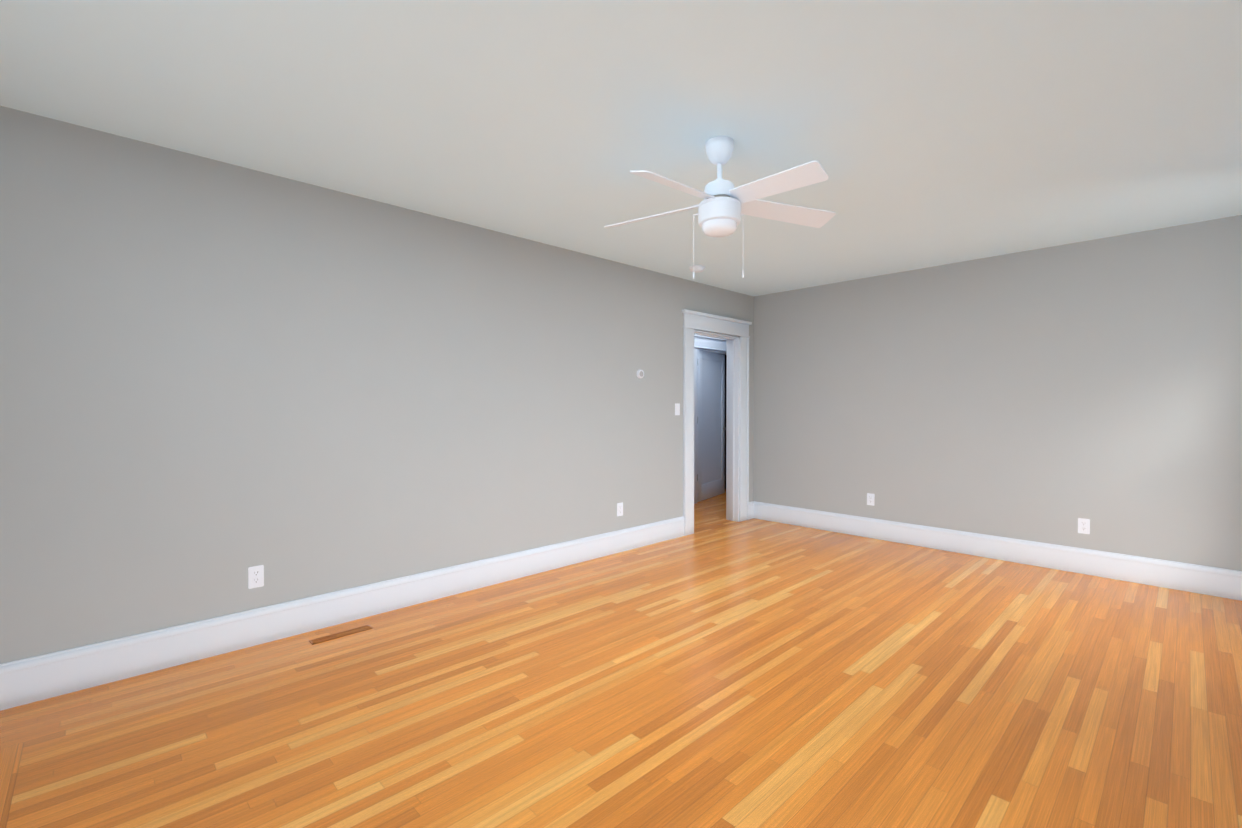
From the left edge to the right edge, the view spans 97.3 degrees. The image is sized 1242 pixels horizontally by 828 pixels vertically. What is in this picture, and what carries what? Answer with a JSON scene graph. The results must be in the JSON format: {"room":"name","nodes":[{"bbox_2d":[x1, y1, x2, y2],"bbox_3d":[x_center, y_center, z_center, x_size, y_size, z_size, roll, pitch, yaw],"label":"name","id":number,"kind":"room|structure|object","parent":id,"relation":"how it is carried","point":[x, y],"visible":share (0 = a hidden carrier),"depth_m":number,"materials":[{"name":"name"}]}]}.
{"room":"empty living room","nodes":[
{"label":"empty living room","id":0,"kind":"room"},
{"bbox_2d":[0,106,753,663],"bbox_3d":[-0.131,-0.055,4.744,8.900,2.515,0.150,-1,1,-44],"label":"wall","id":1,"kind":"structure","parent":0,"point":[218,378],"depth_m":2.97,"materials":[{"name":"grey paint"}]},
{"bbox_2d":[248,565,263,588],"bbox_3d":[-1.940,0.866,2.906,0.070,0.115,0.008,-1,1,-44],"label":"electrical outlet","id":2,"kind":"object","parent":1,"relation":"attached to","point":[255,576],"visible":1,"depth_m":2.90,"materials":[{"name":"white plastic"}]},
{"bbox_2d":[0,516,684,710],"bbox_3d":[-1.273,1.123,3.540,5.265,0.190,0.021,-1,1,-44],"label":"baseboard","id":3,"kind":"structure","parent":1,"relation":"attached to","point":[34,679],"depth_m":2.96,"materials":[{"name":"white wood"}]},
{"bbox_2d":[617,502,622,515],"bbox_3d":[-0.007,0.832,4.765,0.070,0.115,0.008,-1,1,-44],"label":"electrical outlet","id":4,"kind":"object","parent":1,"relation":"attached to","point":[619,509],"visible":1,"depth_m":4.76,"materials":[{"name":"white plastic"}]},
{"bbox_2d":[637,370,643,377],"bbox_3d":[0.176,-0.360,4.915,0.080,0.080,0.024,-1,1,-44],"label":"thermostat","id":5,"kind":"object","parent":1,"relation":"attached to","point":[640,373],"visible":1,"depth_m":4.90,"materials":[{"name":"white plastic"}]},
{"bbox_2d":[675,403,679,414],"bbox_3d":[0.546,-0.045,5.286,0.070,0.115,0.008,-1,1,-44],"label":"light switch","id":6,"kind":"object","parent":1,"relation":"attached to","point":[677,408],"visible":1,"depth_m":5.28,"materials":[{"name":"white plastic"}]},
{"bbox_2d":[682,309,751,535],"bbox_3d":[0.957,0.084,5.793,1.160,2.210,0.246,-1,1,-44],"label":"trim","id":7,"kind":"structure","parent":1,"relation":"attached to","point":[730,330],"depth_m":6.01,"materials":[{"name":"white wood"}]},
{"bbox_2d":[0,489,1241,827],"bbox_3d":[0.406,1.269,4.202,8.900,0.120,6.900,-1,1,-44],"label":"floor","id":8,"kind":"structure","parent":0,"point":[716,669],"depth_m":2.27,"materials":[{"name":"brown wood"}]},
{"bbox_2d":[309,625,371,644],"bbox_3d":[-1.551,1.222,3.034,0.310,0.004,0.062,-1,1,-44],"label":"floor vent","id":9,"kind":"object","parent":8,"relation":"in","point":[338,635],"visible":1,"depth_m":3.03,"materials":[{"name":"brown wood"}]},
{"bbox_2d":[0,0,1241,296],"bbox_3d":[0.406,-1.365,4.168,8.900,0.120,6.900,-1,1,-44],"label":"ceiling","id":10,"kind":"structure","parent":0,"point":[932,132],"depth_m":2.29,"materials":[{"name":"white paint"}]},
{"bbox_2d":[689,265,704,272],"bbox_3d":[0.682,-1.294,4.892,0.140,0.041,0.140,-1,1,-44],"label":"smoke detector","id":11,"kind":"object","parent":10,"relation":"attached to","point":[699,268],"visible":0.94,"depth_m":4.85,"materials":[{"name":"white plastic"}]},
{"bbox_2d":[604,136,835,278],"bbox_3d":[0.467,-0.965,2.683,1.165,0.642,1.142,-1,1,-44],"label":"ceiling fan","id":12,"kind":"object","parent":10,"relation":"hanging from","point":[723,206],"visible":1,"depth_m":2.53,"materials":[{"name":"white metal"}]},
{"bbox_2d":[721,354,726,488],"bbox_3d":[1.360,-0.107,8.710,0.150,2.515,1.400,-1,1,-44],"label":"door frame","id":13,"kind":"structure","parent":0,"point":[725,412],"depth_m":8.34,"materials":[{"name":"white wood"}]},
{"bbox_2d":[753,215,1241,570],"bbox_3d":[2.999,-0.056,4.772,0.150,2.515,4.150,-1,1,-44],"label":"wall","id":14,"kind":"structure","parent":0,"point":[1051,395],"depth_m":4.38,"materials":[{"name":"grey paint"}]},
{"bbox_2d":[867,493,874,505],"bbox_3d":[2.412,0.825,5.280,0.008,0.115,0.070,-1,1,-44],"label":"electrical outlet","id":15,"kind":"object","parent":14,"relation":"attached to","point":[870,499],"visible":1,"depth_m":5.28,"materials":[{"name":"white plastic"}]},
{"bbox_2d":[749,501,1241,600],"bbox_3d":[2.861,1.107,4.786,0.050,0.190,3.960,-1,1,-44],"label":"baseboard","id":16,"kind":"structure","parent":14,"relation":"attached to","point":[1207,580],"depth_m":4.38,"materials":[{"name":"white wood"}]},
{"bbox_2d":[1078,518,1089,533],"bbox_3d":[3.507,0.850,4.141,0.008,0.115,0.070,-1,1,-44],"label":"electrical outlet","id":17,"kind":"object","parent":14,"relation":"attached to","point":[1083,526],"visible":1,"depth_m":4.14,"materials":[{"name":"white plastic"}]},
{"bbox_3d":[0.510,-0.082,6.817,5.100,2.515,0.150,-1,1,-44],"label":"wall","id":18,"kind":"structure","parent":0,"visible":0},
{"bbox_2d":[694,335,726,503],"bbox_3d":[1.301,0.061,7.547,1.310,2.210,0.198,-1,1,-44],"label":"door frame","id":19,"kind":"structure","parent":18,"relation":"attached to","point":[708,344],"depth_m":7.16,"materials":[{"name":"white wood"}]},
{"bbox_2d":[697,350,725,501],"bbox_3d":[1.250,0.153,7.604,0.131,2.012,0.939,0,1,33],"label":"door leaf","id":20,"kind":"structure","parent":18,"relation":"in","point":[711,434],"depth_m":7.59,"materials":[{"name":"wood"}]}
]}

